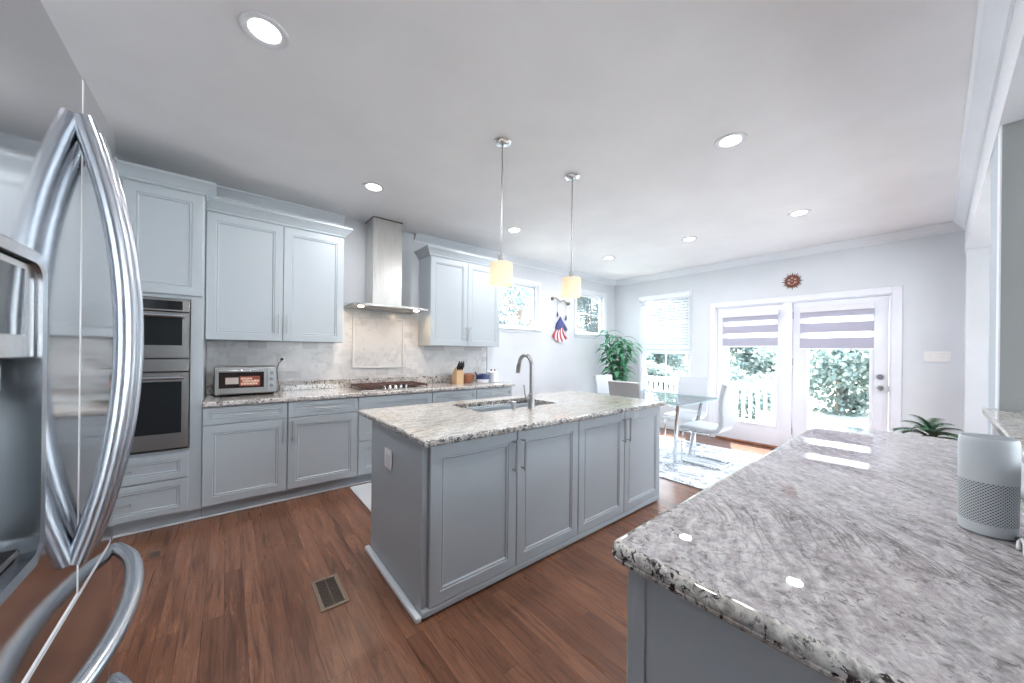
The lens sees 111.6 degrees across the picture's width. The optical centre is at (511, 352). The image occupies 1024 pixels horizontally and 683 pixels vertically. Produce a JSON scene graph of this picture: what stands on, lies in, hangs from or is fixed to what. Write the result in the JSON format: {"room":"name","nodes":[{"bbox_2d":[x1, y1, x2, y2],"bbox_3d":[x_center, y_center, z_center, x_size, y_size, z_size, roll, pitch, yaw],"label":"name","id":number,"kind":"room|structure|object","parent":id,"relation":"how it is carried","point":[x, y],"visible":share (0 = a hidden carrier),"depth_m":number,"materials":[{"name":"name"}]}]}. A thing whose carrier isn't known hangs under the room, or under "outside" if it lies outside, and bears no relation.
{"room":"kitchen","nodes":[
{"label":"kitchen","id":0,"kind":"room"},
{"bbox_2d":[206,218,614,395],"bbox_3d":[-0.665,-0.073,5.012,7.360,2.850,0.120,1,0,-39],"label":"wall","id":1,"kind":"structure","parent":0,"point":[571,364],"depth_m":5.85,"materials":[{"name":"paint"}]},
{"bbox_2d":[205,198,352,342],"bbox_3d":[-2.223,-0.698,3.398,1.146,1.188,0.385,1,0,-39],"label":"upper cabinet","id":2,"kind":"object","parent":1,"relation":"attached to","point":[272,276],"visible":0.99,"depth_m":3.22,"materials":[{"name":"paint"}]},
{"bbox_2d":[213,185,345,225],"bbox_3d":[-2.650,-1.472,3.241,2.020,0.098,0.085,1,0,-39],"label":"trim","id":3,"kind":"structure","parent":2,"relation":"attached to","point":[224,193],"depth_m":3.48,"materials":[{"name":"white paint"}]},
{"bbox_2d":[277,356,285,367],"bbox_3d":[-2.345,0.098,3.541,0.074,0.116,0.009,1,0,-39],"label":"power outlet","id":4,"kind":"object","parent":1,"relation":"attached to","point":[282,363],"visible":0.93,"depth_m":3.54,"materials":[{"name":"white plastic"}]},
{"bbox_2d":[206,302,486,383],"bbox_3d":[-1.587,-0.126,4.172,3.121,0.865,0.010,1,0,-39],"label":"backsplash","id":5,"kind":"structure","parent":1,"relation":"attached to","point":[305,361],"depth_m":3.91,"materials":[{"name":"stone"}]},
{"bbox_2d":[354,318,401,366],"bbox_3d":[-1.589,-0.113,4.160,0.560,0.560,0.005,1,0,-39],"label":"backsplash panel","id":6,"kind":"object","parent":1,"relation":"attached to","point":[377,342],"depth_m":4.15,"materials":[{"name":"stone"}]},
{"bbox_2d":[352,315,403,368],"bbox_3d":[-1.586,-0.113,4.156,0.610,0.610,0.015,1,0,-39],"label":"trim","id":7,"kind":"structure","parent":1,"relation":"attached to","point":[353,316],"depth_m":4.10,"materials":[{"name":"grey stone"}]},
{"bbox_2d":[343,216,427,313],"bbox_3d":[-1.416,-0.992,3.954,0.820,1.022,0.519,1,0,-39],"label":"range hood","id":8,"kind":"object","parent":1,"relation":"attached to","point":[383,254],"visible":0.99,"depth_m":3.93,"materials":[{"name":"silver metal"}]},
{"bbox_2d":[414,245,499,346],"bbox_3d":[-0.669,-0.678,4.670,1.200,1.201,0.385,1,0,-39],"label":"upper cabinet","id":9,"kind":"object","parent":1,"relation":"attached to","point":[463,308],"visible":0.94,"depth_m":4.46,"materials":[{"name":"paint"}]},
{"bbox_2d":[414,233,615,285],"bbox_3d":[0.472,-1.436,5.798,4.390,0.098,0.085,1,0,-39],"label":"trim","id":10,"kind":"structure","parent":1,"relation":"attached to","point":[418,238],"depth_m":5.30,"materials":[{"name":"white paint"}]},
{"bbox_2d":[499,277,542,333],"bbox_3d":[0.076,-0.749,5.584,1.010,0.860,0.165,1,0,-39],"label":"window","id":11,"kind":"structure","parent":1,"relation":"in","point":[535,286],"depth_m":5.77,"materials":[{"name":"white paint"}]},
{"bbox_2d":[551,297,570,304],"bbox_3d":[0.870,-0.905,6.148,0.464,0.114,0.054,1,0,-39],"label":"hook rail","id":12,"kind":"object","parent":1,"relation":"attached to","point":[552,298],"visible":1,"depth_m":6.10,"materials":[{"name":"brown metal"}]},
{"bbox_2d":[553,300,566,341],"bbox_3d":[0.859,-0.549,6.142,0.369,0.733,0.032,1,0,-39],"label":"hanging ornament","id":13,"kind":"object","parent":12,"relation":"hanging from","point":[558,335],"visible":1,"depth_m":6.13,"materials":[{"name":"multicoloured fabric"}]},
{"bbox_2d":[574,289,606,337],"bbox_3d":[1.500,-0.733,6.750,1.010,0.900,0.165,1,0,-39],"label":"window","id":14,"kind":"structure","parent":1,"relation":"in","point":[594,309],"depth_m":6.85,"materials":[{"name":"white paint"}]},
{"bbox_2d":[111,427,775,682],"bbox_3d":[1.729,1.430,1.972,7.440,0.100,7.840,1,0,-39],"label":"floor","id":15,"kind":"structure","parent":0,"point":[230,597],"depth_m":1.80,"materials":[{"name":"brown wood"}]},
{"bbox_2d":[0,0,144,682],"bbox_3d":[-1.031,0.431,0.397,0.834,1.835,0.904,1,0,-39],"label":"refrigerator","id":16,"kind":"object","parent":15,"relation":"on","point":[72,315],"visible":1,"depth_m":0.53,"materials":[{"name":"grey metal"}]},
{"bbox_2d":[143,548,165,561],"bbox_3d":[-2.346,1.330,2.286,0.090,0.006,0.130,1,0,-39],"label":"floor vent","id":17,"kind":"object","parent":15,"relation":"in","point":[159,553],"visible":1,"depth_m":2.28,"materials":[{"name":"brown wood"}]},
{"bbox_2d":[113,159,216,535],"bbox_3d":[-2.898,-0.004,2.687,0.920,2.661,0.640,1,0,-39],"label":"tall cabinet","id":18,"kind":"object","parent":15,"relation":"on","point":[167,210],"visible":0.4,"depth_m":2.62,"materials":[{"name":"paint"}]},
{"bbox_2d":[130,297,190,454],"bbox_3d":[-2.873,0.165,2.582,0.720,1.136,0.497,1,0,-39],"label":"wall oven","id":19,"kind":"object","parent":18,"relation":"in","point":[163,419],"visible":0.38,"depth_m":2.58,"materials":[{"name":"silver metal"}]},
{"bbox_2d":[113,480,370,537],"bbox_3d":[-1.593,1.335,3.506,4.000,0.014,0.014,1,0,-39],"label":"baseboard","id":20,"kind":"structure","parent":15,"relation":"on","point":[194,519],"depth_m":2.89,"materials":[{"name":"white paint"}]},
{"bbox_2d":[201,402,286,516],"bbox_3d":[-2.389,0.884,3.119,0.567,0.898,0.630,1,0,-39],"label":"base cabinet","id":21,"kind":"object","parent":15,"relation":"on","point":[244,447],"visible":0.99,"depth_m":2.90,"materials":[{"name":"paint"}]},
{"bbox_2d":[202,374,514,406],"bbox_3d":[-1.376,0.377,3.950,3.178,0.135,0.621,1,0,-39],"label":"countertop","id":22,"kind":"structure","parent":21,"relation":"on","point":[289,391],"depth_m":3.61,"materials":[{"name":"stone"}]},
{"bbox_2d":[214,358,282,396],"bbox_3d":[-2.425,0.224,3.241,0.528,0.334,0.354,1,0,-39],"label":"toaster oven","id":23,"kind":"object","parent":22,"relation":"on","point":[228,380],"visible":1,"depth_m":3.10,"materials":[{"name":"silver metal"}]},
{"bbox_2d":[240,376,259,385],"bbox_3d":[-2.351,0.258,3.120,0.146,0.086,0.002,1,0,-39],"label":"label","id":24,"kind":"object","parent":23,"relation":"on","point":[244,380],"depth_m":3.12,"materials":[{"name":"red"}]},
{"bbox_2d":[348,381,429,391],"bbox_3d":[-1.388,0.379,3.947,0.760,0.050,0.460,1,0,-39],"label":"gas cooktop","id":25,"kind":"object","parent":22,"relation":"in","point":[378,386],"visible":1,"depth_m":3.84,"materials":[{"name":"silver metal"}]},
{"bbox_2d":[452,361,464,383],"bbox_3d":[-0.703,0.263,4.584,0.105,0.298,0.181,1,0,-39],"label":"knife block","id":26,"kind":"object","parent":22,"relation":"on","point":[458,373],"visible":0.99,"depth_m":4.55,"materials":[{"name":"brown wood"}]},
{"bbox_2d":[464,373,474,382],"bbox_3d":[-0.601,0.353,4.707,0.198,0.120,0.198,1,0,-39],"label":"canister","id":27,"kind":"object","parent":22,"relation":"on","point":[468,377],"visible":0.79,"depth_m":4.64,"materials":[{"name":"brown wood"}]},
{"bbox_2d":[474,372,488,382],"bbox_3d":[-0.400,0.339,4.729,0.184,0.152,0.212,1,0,6],"label":"casserole","id":28,"kind":"object","parent":22,"relation":"on","point":[482,377],"visible":0.99,"depth_m":4.67,"materials":[{"name":"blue ceramic"}]},
{"bbox_2d":[487,369,498,381],"bbox_3d":[-0.269,0.327,4.901,0.175,0.179,0.175,1,0,-39],"label":"canister","id":29,"kind":"object","parent":22,"relation":"on","point":[493,375],"visible":0.95,"depth_m":4.83,"materials":[{"name":"white ceramic"}]},
{"bbox_2d":[285,397,357,498],"bbox_3d":[-1.939,0.889,3.488,0.593,0.898,0.630,1,0,-39],"label":"base cabinet","id":30,"kind":"object","parent":15,"relation":"on","point":[322,433],"visible":0.98,"depth_m":3.27,"materials":[{"name":"paint"}]},
{"bbox_2d":[310,573,349,612],"bbox_3d":[-1.027,1.345,1.957,0.140,0.006,0.300,1,0,-39],"label":"floor vent","id":31,"kind":"object","parent":15,"relation":"in","point":[328,595],"visible":1,"depth_m":1.94,"materials":[{"name":"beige metal"}]},
{"bbox_2d":[350,483,370,511],"bbox_3d":[-1.028,1.342,3.442,0.905,0.012,0.710,1,0,-39],"label":"floor mat","id":32,"kind":"object","parent":15,"relation":"on","point":[363,491],"visible":0.24,"depth_m":3.29,"materials":[{"name":"grey fabric"}]},
{"bbox_2d":[355,392,431,482],"bbox_3d":[-1.397,0.895,3.931,0.803,0.898,0.629,1,0,-39],"label":"base cabinet","id":33,"kind":"object","parent":15,"relation":"on","point":[364,436],"visible":0.28,"depth_m":3.54,"materials":[{"name":"paint"}]},
{"bbox_2d":[432,389,475,402],"bbox_3d":[-0.854,0.901,4.376,0.598,0.898,0.630,1,0,-39],"label":"base cabinet","id":34,"kind":"object","parent":15,"relation":"on","point":[467,394],"visible":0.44,"depth_m":4.15,"materials":[{"name":"paint"}]},
{"bbox_2d":[476,386,511,398],"bbox_3d":[-0.397,0.906,4.750,0.578,0.898,0.630,1,0,-39],"label":"base cabinet","id":35,"kind":"object","parent":15,"relation":"on","point":[481,393],"visible":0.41,"depth_m":4.52,"materials":[{"name":"paint"}]},
{"bbox_2d":[365,403,659,623],"bbox_3d":[0.199,0.920,2.784,2.382,0.884,0.878,1,0,-39],"label":"kitchen island","id":36,"kind":"object","parent":15,"relation":"on","point":[449,522],"visible":0.95,"depth_m":2.11,"materials":[{"name":"paint"}]},
{"bbox_2d":[384,447,391,470],"bbox_3d":[-0.754,0.648,2.116,0.008,0.116,0.116,1,0,-39],"label":"wall outlet","id":37,"kind":"object","parent":36,"relation":"attached to","point":[388,453],"visible":1,"depth_m":2.10,"materials":[{"name":"white plastic"}]},
{"bbox_2d":[358,391,665,447],"bbox_3d":[0.141,0.459,2.894,2.388,0.034,1.137,1,0,-39],"label":"island countertop","id":38,"kind":"structure","parent":36,"relation":"on","point":[442,423],"depth_m":2.44,"materials":[{"name":"stone"}]},
{"bbox_2d":[465,401,542,408],"bbox_3d":[-0.053,0.575,2.954,0.870,0.200,0.490,1,0,-39],"label":"sink","id":39,"kind":"object","parent":38,"relation":"in","point":[536,404],"visible":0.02,"depth_m":3.17,"materials":[{"name":"silver metal"}]},
{"bbox_2d":[508,401,516,410],"bbox_3d":[0.001,0.406,2.661,0.044,0.068,0.083,1,0,-39],"label":"soap dispenser","id":40,"kind":"object","parent":38,"relation":"on","point":[513,403],"visible":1,"depth_m":2.63,"materials":[{"name":"silver metal"}]},
{"bbox_2d":[516,353,534,408],"bbox_3d":[0.089,0.225,2.757,0.101,0.433,0.210,1,0,-39],"label":"faucet","id":41,"kind":"object","parent":38,"relation":"on","point":[531,397],"visible":1,"depth_m":2.70,"materials":[{"name":"silver metal"}]},
{"bbox_2d":[595,330,641,381],"bbox_3d":[1.941,0.484,6.317,0.883,1.797,0.835,1,0,-1],"label":"potted plant","id":42,"kind":"object","parent":15,"relation":"on","point":[622,362],"visible":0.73,"depth_m":6.26,"materials":[{"name":"green plant"}]},
{"bbox_2d":[659,435,761,489],"bbox_3d":[2.151,1.379,4.670,1.878,0.012,2.288,1,0,-39],"label":"area rug","id":43,"kind":"object","parent":15,"relation":"on","point":[696,476],"visible":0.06,"depth_m":4.30,"materials":[{"name":"white fabric"}]},
{"bbox_2d":[593,374,612,393],"bbox_3d":[1.591,0.862,5.338,0.430,1.005,0.543,1,0,-39],"label":"dining chair","id":44,"kind":"object","parent":43,"relation":"on","point":[601,381],"visible":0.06,"depth_m":5.43,"materials":[{"name":"grey leather"}]},
{"bbox_2d":[608,380,640,398],"bbox_3d":[1.550,0.862,4.431,0.543,1.005,0.430,1,0,-39],"label":"dining chair","id":45,"kind":"object","parent":43,"relation":"on","point":[616,388],"visible":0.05,"depth_m":4.25,"materials":[{"name":"white plastic"}]},
{"bbox_2d":[603,390,718,462],"bbox_3d":[1.953,0.987,4.736,1.073,0.774,1.223,1,0,-39],"label":"dining table","id":46,"kind":"object","parent":43,"relation":"on","point":[678,400],"visible":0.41,"depth_m":4.57,"materials":[{"name":"clear glass"}]},
{"bbox_2d":[663,376,708,450],"bbox_3d":[2.550,0.874,5.107,0.543,1.005,0.430,1,0,-39],"label":"dining chair","id":47,"kind":"object","parent":43,"relation":"on","point":[695,386],"visible":0.67,"depth_m":5.15,"materials":[{"name":"grey leather"}]},
{"bbox_2d":[679,383,739,470],"bbox_3d":[2.434,0.872,4.307,0.430,1.005,0.543,1,0,-39],"label":"dining chair","id":48,"kind":"object","parent":43,"relation":"on","point":[727,413],"visible":1,"depth_m":4.15,"materials":[{"name":"grey leather"}]},
{"bbox_2d":[627,569,835,682],"bbox_3d":[1.330,0.938,1.305,2.272,0.874,0.680,1,0,-39],"label":"base cabinet","id":49,"kind":"object","parent":15,"relation":"on","point":[671,639],"visible":0.05,"depth_m":0.71,"materials":[{"name":"paint"}]},
{"bbox_2d":[612,424,1023,682],"bbox_3d":[1.349,0.481,1.312,2.362,0.040,0.679,1,0,-39],"label":"countertop","id":50,"kind":"structure","parent":49,"relation":"on","point":[844,551],"depth_m":0.76,"materials":[{"name":"stone"}]},
{"bbox_2d":[957,433,1023,542],"bbox_3d":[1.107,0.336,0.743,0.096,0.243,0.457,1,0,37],"label":"air purifier","id":51,"kind":"object","parent":50,"relation":"on","point":[988,466],"visible":0.98,"depth_m":0.86,"materials":[{"name":"grey plastic"}]},
{"bbox_2d":[957,476,1020,528],"bbox_3d":[1.214,0.377,0.888,0.095,0.101,0.095,1,0,-39],"label":"grille","id":52,"kind":"object","parent":51,"relation":"attached to","point":[982,503],"depth_m":0.86,"materials":[{"name":"grey plastic"}]},
{"bbox_2d":[1016,538,1023,554],"bbox_3d":[1.055,0.442,0.705,0.335,0.028,0.014,1,0,-39],"label":"charging cable","id":53,"kind":"object","parent":50,"relation":"on","point":[1018,542],"visible":1,"depth_m":0.80,"materials":[{"name":"white plastic"}]},
{"bbox_2d":[891,414,962,439],"bbox_3d":[4.033,1.009,3.364,0.489,0.795,0.510,1,0,-39],"label":"palm plant","id":54,"kind":"object","parent":15,"relation":"on","point":[927,427],"visible":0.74,"depth_m":3.34,"materials":[{"name":"green plant"}]},
{"bbox_2d":[40,0,978,279],"bbox_3d":[1.763,-1.520,1.972,7.440,0.100,7.840,1,0,-39],"label":"ceiling","id":55,"kind":"structure","parent":0,"point":[851,113],"depth_m":2.14,"materials":[{"name":"paint"}]},
{"bbox_2d":[238,10,289,49],"bbox_3d":[-1.157,-1.499,1.628,0.196,0.009,0.196,1,0,-39],"label":"recessed light","id":56,"kind":"object","parent":55,"relation":"in","point":[262,29],"visible":1,"depth_m":1.62,"materials":[{"name":"white plastic"}]},
{"bbox_2d":[362,182,384,192],"bbox_3d":[-1.260,-1.500,3.170,0.196,0.009,0.196,1,0,-39],"label":"recessed light","id":57,"kind":"object","parent":55,"relation":"in","point":[371,186],"visible":1,"depth_m":3.17,"materials":[{"name":"white"}]},
{"bbox_2d":[489,135,512,287],"bbox_3d":[-0.072,-0.981,2.454,0.162,1.020,0.162,1,0,-39],"label":"pendant light","id":58,"kind":"object","parent":55,"relation":"hanging from","point":[501,270],"visible":1,"depth_m":2.41,"materials":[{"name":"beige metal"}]},
{"bbox_2d":[506,227,521,232],"bbox_3d":[0.027,-1.485,4.237,0.196,0.009,0.196,1,0,-39],"label":"recessed light","id":59,"kind":"object","parent":55,"relation":"in","point":[511,229],"visible":1,"depth_m":4.24,"materials":[{"name":"white"}]},
{"bbox_2d":[561,172,580,298],"bbox_3d":[0.503,-0.974,2.929,0.162,1.020,0.162,1,0,-39],"label":"pendant light","id":60,"kind":"object","parent":55,"relation":"hanging from","point":[570,285],"visible":1,"depth_m":2.88,"materials":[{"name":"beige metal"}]},
{"bbox_2d":[602,256,614,259],"bbox_3d":[1.513,-1.468,5.441,0.196,0.009,0.196,1,0,-39],"label":"recessed light","id":61,"kind":"object","parent":55,"relation":"in","point":[607,257],"visible":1,"depth_m":5.44,"materials":[{"name":"white"}]},
{"bbox_2d":[681,237,697,241],"bbox_3d":[2.291,-1.459,4.499,0.196,0.009,0.196,1,0,-39],"label":"recessed light","id":62,"kind":"object","parent":55,"relation":"in","point":[686,239],"visible":1,"depth_m":4.50,"materials":[{"name":"white"}]},
{"bbox_2d":[714,132,746,149],"bbox_3d":[1.523,-1.468,2.423,0.196,0.009,0.196,1,0,-39],"label":"recessed light","id":63,"kind":"object","parent":55,"relation":"in","point":[731,140],"visible":1,"depth_m":2.41,"materials":[{"name":"white"}]},
{"bbox_2d":[787,209,810,216],"bbox_3d":[3.000,-1.451,3.634,0.196,0.009,0.196,1,0,-39],"label":"recessed light","id":64,"kind":"object","parent":55,"relation":"in","point":[801,212],"visible":1,"depth_m":3.63,"materials":[{"name":"white plastic"}]},
{"bbox_2d":[614,230,989,438],"bbox_3d":[4.593,-0.012,4.303,0.120,2.850,7.640,1,0,-39],"label":"wall","id":65,"kind":"structure","parent":0,"point":[930,270],"depth_m":4.15,"materials":[{"name":"paint"}]},
{"bbox_2d":[639,291,691,393],"bbox_3d":[2.829,-0.133,6.425,0.165,1.870,1.010,1,0,-39],"label":"window","id":66,"kind":"structure","parent":65,"relation":"in","point":[642,357],"depth_m":6.55,"materials":[{"name":"white paint"}]},
{"bbox_2d":[638,291,691,353],"bbox_3d":[2.774,-0.511,6.376,0.059,1.085,0.970,1,0,-39],"label":"blind","id":67,"kind":"object","parent":66,"relation":"attached to","point":[681,347],"visible":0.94,"depth_m":6.34,"materials":[{"name":"white plastic"}]},
{"bbox_2d":[660,420,707,435],"bbox_3d":[2.685,1.326,6.508,0.016,0.130,1.830,1,0,-39],"label":"baseboard","id":68,"kind":"structure","parent":65,"relation":"attached to","point":[669,425],"depth_m":6.27,"materials":[{"name":"white paint"}]},
{"bbox_2d":[715,436,778,447],"bbox_3d":[3.993,1.393,5.001,0.140,0.026,1.920,1,0,-39],"label":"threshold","id":69,"kind":"structure","parent":65,"relation":"attached to","point":[721,437],"depth_m":5.36,"materials":[{"name":"brown wood"}]},
{"bbox_2d":[717,304,782,445],"bbox_3d":[3.664,0.335,5.394,0.054,2.075,0.870,1,0,-39],"label":"door","id":70,"kind":"structure","parent":65,"relation":"in","point":[762,433],"depth_m":5.29,"materials":[{"name":"paint"}]},
{"bbox_2d":[722,309,778,346],"bbox_3d":[3.631,-0.349,5.329,0.052,0.545,0.744,1,0,-39],"label":"roller shade","id":71,"kind":"object","parent":70,"relation":"attached to","point":[751,328],"visible":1,"depth_m":5.30,"materials":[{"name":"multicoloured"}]},
{"bbox_2d":[615,221,962,285],"bbox_3d":[3.512,-1.401,5.482,0.085,0.098,4.425,1,0,-39],"label":"trim","id":72,"kind":"structure","parent":65,"relation":"attached to","point":[946,227],"depth_m":4.75,"materials":[{"name":"white paint"}]},
{"bbox_2d":[782,273,801,288],"bbox_3d":[3.980,-1.009,4.942,0.034,0.256,0.256,1,0,-39],"label":"sun ornament","id":73,"kind":"object","parent":65,"relation":"attached to","point":[792,281],"visible":1,"depth_m":4.94,"materials":[{"name":"orange metal"}]},
{"bbox_2d":[708,285,902,444],"bbox_3d":[4.007,0.301,5.003,0.136,2.210,2.136,1,0,-39],"label":"trim","id":74,"kind":"structure","parent":65,"relation":"attached to","point":[895,293],"depth_m":4.95,"materials":[{"name":"paint"}]},
{"bbox_2d":[791,295,889,438],"bbox_3d":[4.281,0.342,4.594,0.113,2.075,0.943,1,0,-39],"label":"door","id":75,"kind":"structure","parent":65,"relation":"in","point":[878,357],"depth_m":4.35,"materials":[{"name":"paint"}]},
{"bbox_2d":[799,302,875,349],"bbox_3d":[4.247,-0.325,4.576,0.052,0.588,0.736,1,0,-39],"label":"roller shade","id":76,"kind":"object","parent":75,"relation":"attached to","point":[844,326],"visible":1,"depth_m":4.54,"materials":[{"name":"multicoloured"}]},
{"bbox_2d":[924,352,949,361],"bbox_3d":[4.806,0.053,3.936,0.013,0.116,0.190,1,0,-39],"label":"light switch","id":77,"kind":"object","parent":65,"relation":"attached to","point":[928,356],"visible":1,"depth_m":3.94,"materials":[{"name":"white plastic"}]},
{"bbox_2d":[963,0,1023,433],"bbox_3d":[2.175,-0.040,1.448,7.240,2.850,0.145,1,0,-39],"label":"wall","id":78,"kind":"structure","parent":0,"point":[1008,103],"depth_m":3.36,"materials":[{"name":"white paint"}]},
{"bbox_2d":[953,0,1015,229],"bbox_3d":[2.118,-1.417,1.537,7.240,0.098,0.085,1,0,-39],"label":"trim","id":79,"kind":"structure","parent":78,"relation":"attached to","point":[994,17],"depth_m":1.85,"materials":[{"name":"white paint"}]},
{"bbox_2d":[988,139,997,434],"bbox_3d":[2.617,0.140,1.893,0.389,2.500,0.004,1,0,-39],"label":"trim","id":80,"kind":"structure","parent":78,"relation":"attached to","point":[994,162],"depth_m":1.90,"materials":[{"name":"grey paint"}]},
{"bbox_2d":[995,125,1001,409],"bbox_3d":[2.431,-0.414,1.737,0.105,1.396,0.006,1,0,-39],"label":"trim","id":81,"kind":"structure","parent":78,"relation":"attached to","point":[999,194],"depth_m":1.71,"materials":[{"name":"white paint"}]},
{"bbox_2d":[999,119,1023,411],"bbox_3d":[2.818,0.142,1.568,0.490,2.500,0.754,1,0,-39],"label":"wall pier","id":82,"kind":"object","parent":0,"point":[1011,384],"visible":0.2,"depth_m":1.68,"materials":[{"name":"grey paint"}]},
{"bbox_2d":[1021,461,1023,500],"bbox_3d":[1.655,0.844,1.030,1.980,1.070,0.145,1,0,-39],"label":"wall","id":83,"kind":"structure","parent":0,"point":[1022,463],"depth_m":1.17,"materials":[{"name":"paint"}]},
{"bbox_2d":[982,408,1023,462],"bbox_3d":[1.724,0.331,1.008,2.090,0.108,0.330,1,0,-39],"label":"bar ledge","id":84,"kind":"object","parent":83,"relation":"attached to","point":[1010,424],"visible":0.92,"depth_m":1.41,"materials":[{"name":"white stone"}]},
{"label":"outside","id":85,"kind":"structure","parent":0,"visible":0},
{"bbox_2d":[685,367,868,428],"bbox_3d":[12.283,2.111,16.539,100.000,0.020,110.000,1,0,-39],"label":"ground","id":86,"kind":"structure","parent":85,"point":[815,417],"depth_m":11.03,"materials":[{"name":"white"}]},
{"bbox_2d":[500,286,531,325],"bbox_3d":[0.414,-1.444,16.160,3.993,6.827,4.272,1,0,-22],"label":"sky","id":87,"kind":"structure","parent":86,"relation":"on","point":[512,289],"depth_m":15.68,"materials":[{"name":"white"}]},
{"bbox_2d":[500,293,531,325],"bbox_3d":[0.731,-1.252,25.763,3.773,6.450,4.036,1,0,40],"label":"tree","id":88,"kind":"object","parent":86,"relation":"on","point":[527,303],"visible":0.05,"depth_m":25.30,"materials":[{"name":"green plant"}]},
{"bbox_2d":[577,297,583,330],"bbox_3d":[4.465,-1.133,19.722,3.871,6.298,3.402,1,0,17],"label":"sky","id":89,"kind":"structure","parent":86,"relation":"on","point":[579,300],"depth_m":19.94,"materials":[{"name":"white"}]},
{"bbox_2d":[577,314,583,330],"bbox_3d":[4.841,-1.338,29.285,4.574,6.717,3.053,1,0,12],"label":"tree","id":90,"kind":"object","parent":86,"relation":"on","point":[578,328],"visible":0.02,"depth_m":28.69,"materials":[{"name":"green plant"}]},
{"bbox_2d":[646,330,687,376],"bbox_3d":[7.045,0.725,17.050,3.534,3.646,3.433,1,0,-34],"label":"tree","id":91,"kind":"object","parent":86,"relation":"on","point":[674,360],"visible":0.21,"depth_m":16.26,"materials":[{"name":"green plant"}]},
{"bbox_2d":[646,360,687,391],"bbox_3d":[4.811,1.277,11.423,1.925,2.044,1.982,1,0,0],"label":"tree","id":92,"kind":"object","parent":86,"relation":"on","point":[659,372],"visible":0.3,"depth_m":11.17,"materials":[{"name":"green plant"}]},
{"bbox_2d":[651,298,687,364],"bbox_3d":[11.796,-1.356,24.640,3.936,6.911,4.443,1,0,11],"label":"tree","id":93,"kind":"object","parent":86,"relation":"on","point":[683,355],"visible":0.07,"depth_m":24.58,"materials":[{"name":"green plant"}]},
{"bbox_2d":[729,366,774,419],"bbox_3d":[6.341,1.346,9.446,1.844,1.903,1.791,1,0,-17],"label":"tree","id":94,"kind":"object","parent":86,"relation":"on","point":[736,375],"visible":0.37,"depth_m":9.13,"materials":[{"name":"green plant"}]},
{"bbox_2d":[729,347,775,378],"bbox_3d":[12.321,0.737,17.572,3.559,3.781,3.664,1,0,43],"label":"tree","id":95,"kind":"object","parent":86,"relation":"on","point":[759,358],"visible":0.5,"depth_m":16.89,"materials":[{"name":"green plant"}]},
{"bbox_2d":[738,418,810,428],"bbox_3d":[4.839,1.741,6.175,2.603,0.510,5.800,1,0,-39],"label":"deck","id":96,"kind":"object","parent":86,"relation":"on","point":[738,418],"depth_m":7.49,"materials":[{"name":"grey wood"}]},
{"bbox_2d":[646,373,774,424],"bbox_3d":[4.034,0.997,7.293,0.110,0.960,2.850,1,0,-39],"label":"deck railing","id":97,"kind":"object","parent":96,"relation":"on","point":[749,385],"visible":0.19,"depth_m":6.64,"materials":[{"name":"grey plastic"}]},
{"bbox_2d":[766,350,888,416],"bbox_3d":[11.308,0.660,11.814,3.840,3.962,3.730,1,0,10],"label":"tree","id":98,"kind":"object","parent":86,"relation":"on","point":[841,367],"visible":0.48,"depth_m":11.31,"materials":[{"name":"green plant"}]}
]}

